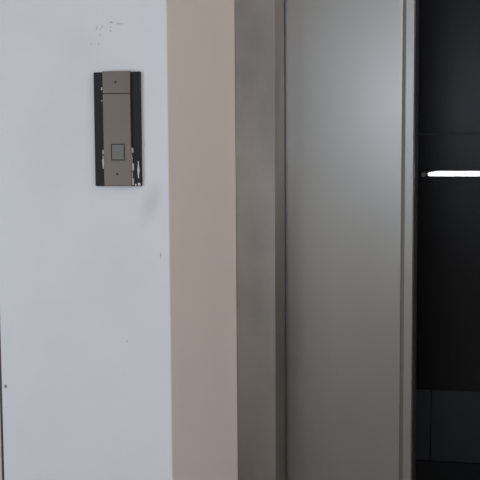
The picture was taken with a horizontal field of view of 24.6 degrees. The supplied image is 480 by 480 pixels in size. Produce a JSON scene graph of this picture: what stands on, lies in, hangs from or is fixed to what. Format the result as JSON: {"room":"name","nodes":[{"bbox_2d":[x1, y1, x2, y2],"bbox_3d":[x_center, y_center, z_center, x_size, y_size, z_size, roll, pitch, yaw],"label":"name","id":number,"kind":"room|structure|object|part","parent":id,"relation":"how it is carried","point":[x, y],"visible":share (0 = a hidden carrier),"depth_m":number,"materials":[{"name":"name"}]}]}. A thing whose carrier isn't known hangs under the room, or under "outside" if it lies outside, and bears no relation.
{"room":"elevator lobby","nodes":[
{"label":"elevator lobby","id":0,"kind":"room"},
{"bbox_2d":[0,0,237,479],"bbox_3d":[-1.255,-0.302,3.327,2.521,2.800,0.388,1,5,13],"label":"wall","id":1,"kind":"structure","parent":0,"point":[85,327],"depth_m":2.96,"materials":[{"name":"white paint"}]},
{"bbox_2d":[0,334,3,479],"bbox_3d":[-0.666,-0.276,3.009,0.008,2.800,0.026,1,5,13],"label":"trim","id":2,"kind":"structure","parent":1,"relation":"attached to","point":[1,408],"depth_m":3.07,"materials":[{"name":"grey metal"}]},
{"bbox_2d":[93,71,141,185],"bbox_3d":[-0.323,-0.293,2.901,0.130,0.302,0.018,1,5,13],"label":"panel","id":3,"kind":"object","parent":1,"relation":"attached to","point":[117,94],"visible":1,"depth_m":2.90,"materials":[{"name":"black metal"}]},
{"bbox_3d":[-0.323,-0.264,2.901,0.076,0.241,0.007,1,5,13],"label":"plate","id":4,"kind":"part","parent":3,"relation":"part of","materials":[{"name":"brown metal"}]},
{"bbox_2d":[166,0,237,479],"bbox_3d":[-0.099,-0.004,3.014,0.002,2.246,0.278,4,7,39],"label":"trim","id":5,"kind":"structure","parent":1,"relation":"attached to","point":[200,33],"depth_m":3.01,"materials":[{"name":"beige paint"}]},
{"bbox_2d":[235,0,284,479],"bbox_3d":[0.060,-0.070,3.173,0.113,2.350,0.143,1,5,13],"label":"trim","id":6,"kind":"structure","parent":1,"relation":"attached to","point":[259,24],"depth_m":3.12,"materials":[{"name":"silver metal"}]},
{"bbox_2d":[284,0,415,479],"bbox_3d":[0.026,-0.027,3.292,0.980,2.227,0.028,1,5,13],"label":"door","id":7,"kind":"structure","parent":1,"relation":"in","point":[350,65],"depth_m":3.21,"materials":[{"name":"silver metal"}]},
{"bbox_2d":[415,0,479,479],"bbox_3d":[0.750,-0.123,3.752,1.460,2.540,1.172,1,5,13],"label":"car","id":8,"kind":"object","parent":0,"point":[448,222],"visible":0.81,"depth_m":4.32,"materials":[{"name":"metal"}]},
{"bbox_2d":[412,0,418,479],"bbox_3d":[0.050,-0.032,3.337,0.966,2.227,0.026,1,5,13],"label":"door","id":9,"kind":"structure","parent":8,"relation":"attached to","point":[417,1],"depth_m":3.22,"materials":[{"name":"silver metal"}]},
{"bbox_3d":[0.885,0.940,4.402,1.400,0.100,0.022,1,5,13],"label":"skirting","id":10,"kind":"part","parent":8,"relation":"part of","materials":[{"name":"black"}]},
{"bbox_3d":[0.884,0.743,4.385,1.397,0.287,0.020,1,5,13],"label":"kick panel","id":11,"kind":"part","parent":8,"relation":"part of","materials":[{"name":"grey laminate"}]},
{"bbox_3d":[1.108,-0.250,4.172,0.778,0.022,0.028,1,5,13],"label":"handrail","id":12,"kind":"part","parent":8,"relation":"part of","materials":[{"name":"silver metal"}]}
]}

